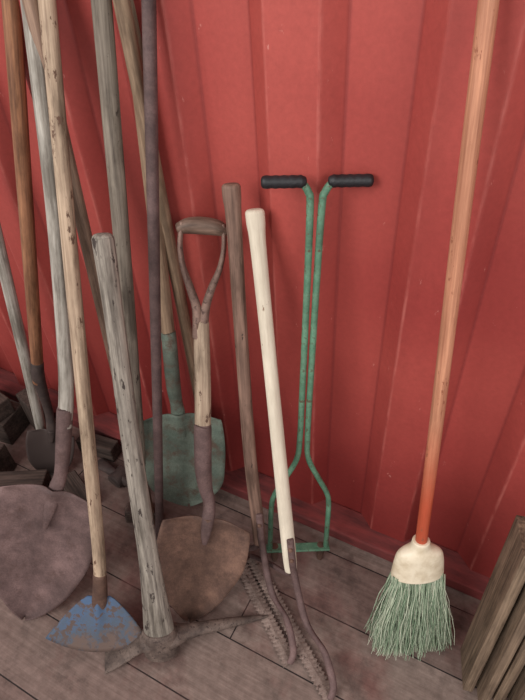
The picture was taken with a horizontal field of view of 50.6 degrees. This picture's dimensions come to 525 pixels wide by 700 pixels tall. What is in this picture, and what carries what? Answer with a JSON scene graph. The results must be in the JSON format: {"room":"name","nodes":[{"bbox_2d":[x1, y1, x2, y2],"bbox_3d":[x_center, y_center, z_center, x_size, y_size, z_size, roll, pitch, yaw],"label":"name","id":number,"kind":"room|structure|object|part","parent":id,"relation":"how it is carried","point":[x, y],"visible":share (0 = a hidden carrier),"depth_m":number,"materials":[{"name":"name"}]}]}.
{"room":"tool shed","nodes":[
{"label":"tool shed","id":0,"kind":"room"},
{"bbox_2d":[0,399,507,699],"bbox_3d":[-0.989,1.220,0.965,4.600,0.001,3.060,17,46,22],"label":"floor","id":1,"kind":"structure","parent":0,"point":[340,590],"depth_m":1.41,"materials":[{"name":"brown wood"}]},
{"bbox_2d":[0,443,16,471],"bbox_3d":[-0.898,0.366,1.814,0.120,0.120,0.090,9,44,14],"label":"wood block","id":2,"kind":"object","parent":1,"relation":"on","point":[7,463],"visible":0.68,"depth_m":1.81,"materials":[{"name":"brown wood"}]},
{"bbox_2d":[0,401,29,444],"bbox_3d":[-0.962,0.241,1.973,0.220,0.100,0.110,11,44,16],"label":"wood block","id":3,"kind":"object","parent":1,"relation":"on","point":[12,426],"visible":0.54,"depth_m":1.93,"materials":[{"name":"brown wood"}]},
{"bbox_2d":[0,392,14,421],"bbox_3d":[-0.966,0.178,1.916,0.200,0.070,0.100,24,49,28],"label":"wood block","id":4,"kind":"object","parent":3,"relation":"on","point":[6,408],"visible":1,"depth_m":1.88,"materials":[{"name":"brown wood"}]},
{"bbox_2d":[0,224,45,428],"bbox_3d":[-0.685,-0.135,1.509,0.222,1.268,0.036,-28,47,-24],"label":"wooden pole","id":5,"kind":"object","parent":1,"relation":"on","point":[6,278],"visible":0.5,"depth_m":1.56,"materials":[{"name":"grey wood"}]},
{"bbox_2d":[0,469,51,487],"bbox_3d":[-0.748,0.435,1.741,0.160,0.100,0.070,-3,42,1],"label":"wood block","id":6,"kind":"object","parent":1,"relation":"on","point":[40,477],"visible":0.24,"depth_m":1.71,"materials":[{"name":"brown wood"}]},
{"bbox_2d":[16,388,55,429],"bbox_3d":[-0.787,0.217,1.942,0.100,0.160,0.060,32,53,33],"label":"wood block","id":7,"kind":"object","parent":1,"relation":"on","point":[22,396],"visible":0.39,"depth_m":1.90,"materials":[{"name":"brown wood"}]},
{"bbox_2d":[1,0,74,475],"bbox_3d":[-0.582,-0.195,1.373,0.431,1.513,0.063,-14,43,-11],"label":"spade","id":8,"kind":"object","parent":1,"relation":"on","point":[40,443],"visible":0.79,"depth_m":1.30,"materials":[{"name":"orange wood"}]},
{"bbox_3d":[-0.541,-0.356,1.266,0.319,1.134,0.034,-14,43,-11],"label":"handle","id":9,"kind":"part","parent":8,"relation":"part of","materials":[{"name":"orange wood"}]},
{"bbox_2d":[31,361,55,442],"bbox_3d":[-0.651,0.155,1.669,0.078,0.330,0.037,-14,43,-11],"label":"socket","id":10,"kind":"object","parent":8,"relation":"attached to","point":[48,434],"depth_m":1.65,"materials":[{"name":"metal"}]},
{"bbox_3d":[-0.674,0.327,1.782,0.165,0.200,0.038,-5,42,-1],"label":"blade","id":11,"kind":"part","parent":8,"relation":"part of","materials":[{"name":"metal"}]},
{"bbox_2d":[0,0,91,620],"bbox_3d":[-0.480,0.005,1.202,0.245,1.432,0.668,17,46,22],"label":"shovel","id":12,"kind":"object","parent":1,"relation":"on","point":[46,548],"visible":0.95,"depth_m":1.37,"materials":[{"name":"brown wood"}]},
{"bbox_3d":[-0.544,0.515,1.414,0.315,0.399,0.154,-7,42,-3],"label":"blade","id":13,"kind":"part","parent":12,"relation":"part of","materials":[{"name":"brown metal"}]},
{"bbox_3d":[-0.430,-0.274,1.121,0.050,0.916,0.397,8,43,13],"label":"handle","id":14,"kind":"part","parent":12,"relation":"part of","materials":[{"name":"grey wood"}]},
{"bbox_2d":[43,407,72,529],"bbox_3d":[-0.492,0.283,1.328,0.038,0.310,0.185,25,50,29],"label":"socket","id":15,"kind":"object","parent":12,"relation":"attached to","point":[57,503],"depth_m":1.35,"materials":[{"name":"brown metal"}]},
{"bbox_2d":[63,470,86,500],"bbox_3d":[-0.581,0.449,1.744,0.060,0.060,0.130,-31,48,-27],"label":"wood block","id":16,"kind":"object","parent":1,"relation":"on","point":[74,484],"visible":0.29,"depth_m":1.73,"materials":[{"name":"brown wood"}]},
{"bbox_2d":[22,0,154,527],"bbox_3d":[-0.374,-0.086,1.304,0.029,1.437,0.292,-4,42,0],"label":"wooden pole","id":17,"kind":"object","parent":1,"relation":"on","point":[31,10],"visible":0.22,"depth_m":1.18,"materials":[{"name":"brown wood"}]},
{"bbox_2d":[38,0,141,651],"bbox_3d":[-0.349,0.027,1.144,0.242,1.398,0.688,11,44,16],"label":"hoe","id":18,"kind":"object","parent":1,"relation":"on","point":[98,622],"visible":0.98,"depth_m":1.21,"materials":[{"name":"brown wood"}]},
{"bbox_3d":[-0.390,-0.061,1.160,0.034,1.283,0.586,4,43,9],"label":"handle","id":19,"kind":"part","parent":18,"relation":"part of","materials":[{"name":"brown wood"}]},
{"bbox_3d":[-0.414,0.683,1.386,0.255,0.107,0.098,-2,42,2],"label":"blade","id":20,"kind":"part","parent":18,"relation":"part of","materials":[{"name":"blue paint"}]},
{"bbox_2d":[92,574,107,609],"bbox_3d":[-0.407,0.607,1.380,0.040,0.116,0.080,17,46,22],"label":"socket","id":21,"kind":"object","parent":18,"relation":"attached to","point":[99,591],"depth_m":1.37,"materials":[{"name":"brown metal"}]},
{"bbox_2d":[76,434,120,461],"bbox_3d":[-0.554,0.325,1.879,0.140,0.060,0.050,13,45,18],"label":"wood block","id":22,"kind":"object","parent":1,"relation":"on","point":[109,449],"visible":0.74,"depth_m":1.85,"materials":[{"name":"brown wood"}]},
{"bbox_2d":[97,458,127,487],"bbox_3d":[-0.459,0.409,1.789,0.227,0.045,0.055,24,49,28],"label":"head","id":23,"kind":"object","parent":1,"relation":"on","point":[117,476],"visible":0.56,"depth_m":1.78},
{"bbox_2d":[91,0,154,522],"bbox_3d":[-0.311,-0.105,1.232,0.331,1.535,0.098,-31,49,-27],"label":"sledgehammer","id":24,"kind":"object","parent":1,"relation":"on","point":[102,10],"visible":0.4,"depth_m":1.08,"materials":[{"name":"grey wood"}]},
{"bbox_2d":[141,0,163,539],"bbox_3d":[-0.233,-0.075,1.204,0.029,1.524,0.343,30,52,32],"label":"bar","id":25,"kind":"object","parent":1,"relation":"on","point":[148,7],"visible":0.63,"depth_m":1.09,"materials":[{"name":"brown metal"}]},
{"bbox_2d":[113,0,194,400],"bbox_3d":[-0.199,-0.154,1.275,0.044,1.472,0.029,31,53,33],"label":"wooden pole","id":26,"kind":"object","parent":1,"relation":"on","point":[123,10],"visible":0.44,"depth_m":1.11,"materials":[{"name":"beige wood"}]},
{"bbox_2d":[130,0,225,506],"bbox_3d":[-0.224,-0.111,1.211,0.271,1.426,0.179,-33,50,-29],"label":"shovel","id":27,"kind":"object","parent":1,"relation":"on","point":[180,487],"visible":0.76,"depth_m":1.51,"materials":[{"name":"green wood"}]},
{"bbox_3d":[-0.224,-0.367,1.095,0.034,0.891,0.141,17,46,22],"label":"handle","id":28,"kind":"part","parent":27,"relation":"part of","materials":[{"name":"beige wood"}]},
{"bbox_2d":[161,331,185,437],"bbox_3d":[-0.227,0.090,1.428,0.043,0.350,0.070,17,46,22],"label":"socket","id":29,"kind":"object","parent":27,"relation":"attached to","point":[173,424],"depth_m":1.42,"materials":[{"name":"teal paint"}]},
{"bbox_3d":[-0.218,0.314,1.559,0.240,0.329,0.080,-4,42,0],"label":"blade","id":30,"kind":"part","parent":27,"relation":"part of","materials":[{"name":"teal paint"}]},
{"bbox_2d":[91,232,267,673],"bbox_3d":[-0.212,0.330,1.145,0.377,0.999,0.447,17,46,22],"label":"pickaxe","id":31,"kind":"object","parent":1,"relation":"on","point":[160,639],"visible":0.97,"depth_m":1.22,"materials":[{"name":"grey wood"}]},
{"bbox_3d":[-0.268,0.281,1.204,0.075,0.999,0.402,0,42,4],"label":"handle","id":32,"kind":"part","parent":31,"relation":"part of","materials":[{"name":"grey wood"}]},
{"bbox_2d":[157,216,249,621],"bbox_3d":[-0.118,0.226,1.283,0.214,0.960,0.446,13,45,18],"label":"shovel","id":33,"kind":"object","parent":1,"relation":"on","point":[203,558],"visible":0.98,"depth_m":1.37,"materials":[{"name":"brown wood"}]},
{"bbox_3d":[-0.144,0.554,1.408,0.243,0.309,0.129,-7,42,-3],"label":"blade","id":34,"kind":"part","parent":33,"relation":"part of","materials":[{"name":"brown metal"}]},
{"bbox_2d":[194,424,214,544],"bbox_3d":[-0.139,0.319,1.328,0.044,0.314,0.153,2,42,7],"label":"socket","id":35,"kind":"object","parent":33,"relation":"attached to","point":[204,526],"depth_m":1.32,"materials":[{"name":"brown metal"}]},
{"bbox_2d":[222,182,296,667],"bbox_3d":[-0.043,0.237,1.194,0.136,1.039,0.494,-9,42,-5],"label":"cutter","id":36,"kind":"object","parent":1,"relation":"on","point":[231,192],"visible":0.84,"depth_m":1.28,"materials":[{"name":"brown wood"}]},
{"bbox_3d":[-0.035,0.100,1.244,0.038,0.903,0.247,-3,42,1],"label":"handle","id":37,"kind":"part","parent":36,"relation":"part of","materials":[{"name":"brown wood"}]},
{"bbox_3d":[-0.005,0.676,1.477,0.039,0.005,0.328,-21,45,-18],"label":"serrated blade","id":38,"kind":"part","parent":36,"relation":"part of","materials":[{"name":"metal"}]},
{"bbox_2d":[245,208,336,699],"bbox_3d":[0.024,0.286,1.167,0.140,0.997,0.560,-12,43,-8],"label":"cutter","id":39,"kind":"object","parent":1,"relation":"on","point":[255,217],"visible":0.97,"depth_m":1.27,"materials":[{"name":"beige paint"}]},
{"bbox_3d":[0.029,0.148,1.225,0.037,0.871,0.301,-8,42,-5],"label":"handle","id":40,"kind":"part","parent":39,"relation":"part of","materials":[{"name":"beige paint"}]},
{"bbox_3d":[0.065,0.704,1.441,0.039,0.005,0.404,-22,45,-19],"label":"serrated blade","id":41,"kind":"part","parent":39,"relation":"part of","materials":[{"name":"metal"}]},
{"bbox_2d":[261,174,373,561],"bbox_3d":[0.102,0.146,1.258,0.236,1.090,0.147,-4,42,0],"label":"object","id":42,"kind":"object","parent":1,"relation":"on","point":[335,180],"visible":0.97,"depth_m":1.10,"materials":[{"name":"green metal"}]},
{"bbox_2d":[364,0,499,660],"bbox_3d":[0.299,0.119,0.977,0.209,1.482,0.319,-12,43,-9],"label":"broom","id":43,"kind":"object","parent":1,"relation":"on","point":[412,610],"visible":1,"depth_m":1.05,"materials":[{"name":"orange wood"}]},
{"bbox_3d":[0.302,-0.050,0.898,0.026,1.127,0.221,-6,42,-3],"label":"handle","id":44,"kind":"part","parent":43,"relation":"part of","materials":[{"name":"orange wood"}]},
{"bbox_2d":[460,515,524,691],"bbox_3d":[0.497,0.563,1.199,0.042,0.509,0.178,7,43,12],"label":"wooden board","id":45,"kind":"object","parent":1,"relation":"on","point":[507,579],"visible":1,"depth_m":1.16,"materials":[{"name":"brown wood"}]},
{"bbox_2d":[476,583,524,699],"bbox_3d":[0.523,0.588,1.189,0.039,0.483,0.193,7,43,12],"label":"wooden board","id":46,"kind":"object","parent":1,"relation":"on","point":[512,633],"visible":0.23,"depth_m":1.16,"materials":[{"name":"brown wood"}]},
{"bbox_2d":[492,635,524,699],"bbox_3d":[0.559,0.572,1.171,0.045,0.527,0.176,17,46,22],"label":"wooden board","id":47,"kind":"object","parent":1,"relation":"on","point":[517,663],"visible":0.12,"depth_m":1.21,"materials":[{"name":"brown wood"}]},
{"bbox_2d":[507,665,524,699],"bbox_3d":[0.587,0.602,1.163,0.041,0.491,0.184,7,43,12],"label":"wooden board","id":48,"kind":"object","parent":1,"relation":"on","point":[517,692],"visible":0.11,"depth_m":1.22,"materials":[{"name":"brown wood"}]},
{"bbox_2d":[0,0,524,577],"bbox_3d":[-0.252,-0.514,1.044,4.970,2.410,0.038,17,46,22],"label":"wall","id":49,"kind":"structure","parent":0,"point":[249,90],"depth_m":1.08,"materials":[{"name":"red metal"}]},
{"bbox_2d":[0,368,489,599],"bbox_3d":[-0.334,0.333,1.871,4.600,0.044,0.088,17,46,22],"label":"trim","id":50,"kind":"structure","parent":49,"relation":"attached to","point":[347,525],"depth_m":1.63,"materials":[{"name":"red wood"}]}
]}

